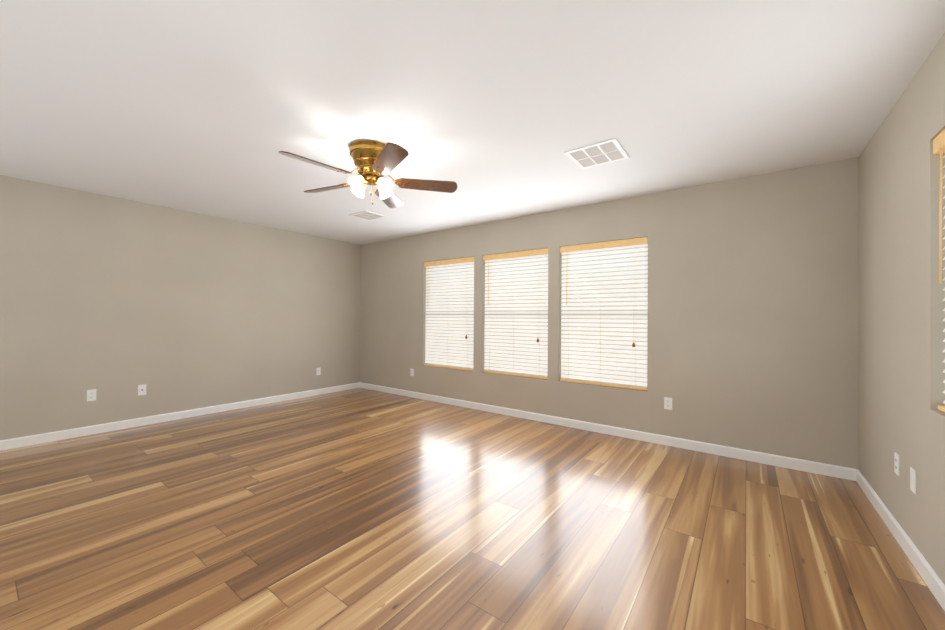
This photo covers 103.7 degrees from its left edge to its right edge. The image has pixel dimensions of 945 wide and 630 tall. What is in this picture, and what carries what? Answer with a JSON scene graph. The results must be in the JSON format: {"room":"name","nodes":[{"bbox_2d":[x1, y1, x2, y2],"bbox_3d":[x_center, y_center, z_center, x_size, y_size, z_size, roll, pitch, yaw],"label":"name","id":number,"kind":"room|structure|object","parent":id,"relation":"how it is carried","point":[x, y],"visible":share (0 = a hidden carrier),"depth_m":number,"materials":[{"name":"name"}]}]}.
{"room":"empty living room","nodes":[
{"label":"empty living room","id":0,"kind":"room"},
{"bbox_2d":[0,175,360,439],"bbox_3d":[-3.348,-0.005,4.559,0.160,2.440,4.600,0,-1,36],"label":"wall","id":1,"kind":"structure","parent":0,"point":[114,302],"depth_m":4.13,"materials":[{"name":"paint"}]},
{"bbox_2d":[86,389,95,400],"bbox_3d":[-3.845,0.810,3.747,0.008,0.115,0.070,0,-1,36],"label":"electrical outlet","id":2,"kind":"object","parent":1,"relation":"attached to","point":[91,395],"visible":1,"depth_m":3.75,"materials":[{"name":"white plastic"}]},
{"bbox_2d":[138,384,145,395],"bbox_3d":[-3.611,0.819,4.059,0.014,0.115,0.070,0,-1,36],"label":"electrical outlet","id":3,"kind":"object","parent":1,"relation":"attached to","point":[141,389],"visible":1,"depth_m":4.06,"materials":[{"name":"white plastic"}]},
{"bbox_2d":[0,382,359,450],"bbox_3d":[-3.287,1.171,4.499,0.014,0.088,4.600,0,-1,36],"label":"baseboard","id":4,"kind":"structure","parent":1,"relation":"attached to","point":[12,443],"depth_m":4.12,"materials":[{"name":"white wood"}]},
{"bbox_2d":[316,367,320,374],"bbox_3d":[-2.378,0.870,5.734,0.008,0.115,0.070,0,-1,36],"label":"electrical outlet","id":5,"kind":"object","parent":1,"relation":"attached to","point":[318,371],"visible":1,"depth_m":5.73,"materials":[{"name":"white plastic"}]},
{"bbox_2d":[0,388,944,629],"bbox_3d":[-0.880,1.260,2.721,6.320,0.080,4.920,0,-1,36],"label":"floor","id":6,"kind":"structure","parent":0,"point":[359,509],"depth_m":2.09,"materials":[{"name":"brown wood"}]},
{"bbox_2d":[0,0,944,244],"bbox_3d":[-0.861,-1.270,2.739,6.320,0.100,4.920,0,-1,36],"label":"ceiling","id":7,"kind":"structure","parent":0,"point":[494,110],"depth_m":2.07,"materials":[{"name":"white paint"}]},
{"bbox_2d":[278,140,456,207],"bbox_3d":[-0.778,-1.020,2.715,1.223,0.397,1.203,0,-1,36],"label":"fan","id":8,"kind":"object","parent":7,"relation":"hanging from","point":[375,162],"visible":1,"depth_m":2.65,"materials":[{"name":"brown wood"}]},
{"bbox_2d":[349,211,386,220],"bbox_3d":[-1.273,-1.206,4.521,0.330,0.008,0.300,0,-1,36],"label":"ceiling vent","id":9,"kind":"object","parent":7,"relation":"in","point":[367,215],"visible":1,"depth_m":4.50,"materials":[{"name":"white metal"}]},
{"bbox_2d":[564,138,628,168],"bbox_3d":[0.936,-1.202,2.791,0.370,0.008,0.370,0,-1,36],"label":"ceiling vent","id":10,"kind":"object","parent":7,"relation":"in","point":[601,153],"visible":1,"depth_m":2.77,"materials":[{"name":"white metal"}]},
{"bbox_2d":[360,158,857,468],"bbox_3d":[0.543,0.024,4.644,6.320,2.440,0.160,0,-1,36],"label":"wall","id":11,"kind":"structure","parent":0,"point":[752,313],"depth_m":3.37,"materials":[{"name":"paint"}]},
{"bbox_2d":[410,368,413,375],"bbox_3d":[-0.913,0.865,5.604,0.070,0.115,0.008,0,-1,36],"label":"electrical outlet","id":12,"kind":"object","parent":11,"relation":"attached to","point":[411,372],"visible":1,"depth_m":5.61,"materials":[{"name":"white plastic"}]},
{"bbox_2d":[486,266,546,376],"bbox_3d":[0.567,-0.013,4.669,0.930,1.535,0.062,0,-1,36],"label":"window","id":13,"kind":"structure","parent":11,"relation":"in","point":[497,293],"depth_m":4.67,"materials":[{"name":"white glass"}]},
{"bbox_2d":[483,248,547,378],"bbox_3d":[0.520,-0.016,4.605,0.924,1.526,0.080,0,-1,36],"label":"window blind","id":14,"kind":"object","parent":13,"relation":"attached to","point":[516,335],"visible":0.88,"depth_m":4.59,"materials":[{"name":"white plastic"}]},
{"bbox_2d":[562,247,647,387],"bbox_3d":[1.424,-0.012,4.037,0.930,1.535,0.062,0,-1,36],"label":"window","id":15,"kind":"structure","parent":11,"relation":"in","point":[647,327],"depth_m":3.91,"materials":[{"name":"white glass"}]},
{"bbox_2d":[560,237,647,389],"bbox_3d":[1.377,-0.014,3.973,0.924,1.526,0.080,0,-1,36],"label":"window blind","id":16,"kind":"object","parent":15,"relation":"attached to","point":[604,337],"visible":0.88,"depth_m":3.95,"materials":[{"name":"white plastic"}]},
{"bbox_2d":[360,382,857,480],"bbox_3d":[0.483,1.199,4.566,6.000,0.088,0.014,0,-1,36],"label":"baseboard","id":17,"kind":"structure","parent":11,"relation":"attached to","point":[836,471],"depth_m":3.61,"materials":[{"name":"white wood"}]},
{"bbox_2d":[664,397,671,409],"bbox_3d":[1.871,0.846,3.549,0.070,0.115,0.008,0,-1,36],"label":"electrical outlet","id":18,"kind":"object","parent":11,"relation":"attached to","point":[668,403],"visible":1,"depth_m":3.55,"materials":[{"name":"white plastic"}]},
{"bbox_2d":[858,33,944,583],"bbox_3d":[1.607,0.005,0.900,0.160,2.440,4.600,0,-1,36],"label":"wall","id":19,"kind":"structure","parent":0,"point":[901,345],"depth_m":1.96,"materials":[{"name":"paint"}]},
{"bbox_2d":[894,452,899,475],"bbox_3d":[2.362,0.829,2.067,0.008,0.115,0.070,0,-1,36],"label":"electrical outlet","id":20,"kind":"object","parent":19,"relation":"attached to","point":[896,463],"visible":1,"depth_m":2.05,"materials":[{"name":"white plastic"}]},
{"bbox_2d":[856,469,944,610],"bbox_3d":[1.529,1.181,0.944,0.014,0.088,4.600,0,-1,36],"label":"baseboard","id":21,"kind":"structure","parent":19,"relation":"attached to","point":[935,584],"depth_m":1.91,"materials":[{"name":"white wood"}]},
{"bbox_2d":[910,467,916,493],"bbox_3d":[2.214,0.831,1.865,0.007,0.115,0.070,0,-1,36],"label":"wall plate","id":22,"kind":"object","parent":19,"relation":"attached to","point":[913,480],"visible":0.98,"depth_m":1.85,"materials":[{"name":"white plastic"}]},
{"bbox_3d":[-0.289,-0.015,5.302,0.930,1.535,0.062,0,-1,36],"label":"window","id":23,"kind":"structure","parent":0,"visible":0},
{"bbox_2d":[424,257,473,370],"bbox_3d":[-0.336,-0.017,5.238,0.924,1.526,0.080,0,-1,36],"label":"window blind","id":24,"kind":"object","parent":23,"relation":"attached to","point":[449,332],"visible":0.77,"depth_m":5.23,"materials":[{"name":"white plastic"}]},
{"bbox_3d":[1.918,-0.190,1.264,0.062,1.240,0.930,0,-1,36],"label":"window","id":25,"kind":"structure","parent":0,"visible":0},
{"bbox_2d":[933,129,944,411],"bbox_3d":[1.854,-0.150,1.310,0.080,1.314,0.924,0,-1,36],"label":"window blind","id":26,"kind":"object","parent":25,"relation":"attached to","point":[939,144],"visible":1,"depth_m":1.63,"materials":[{"name":"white wood"}]}
]}

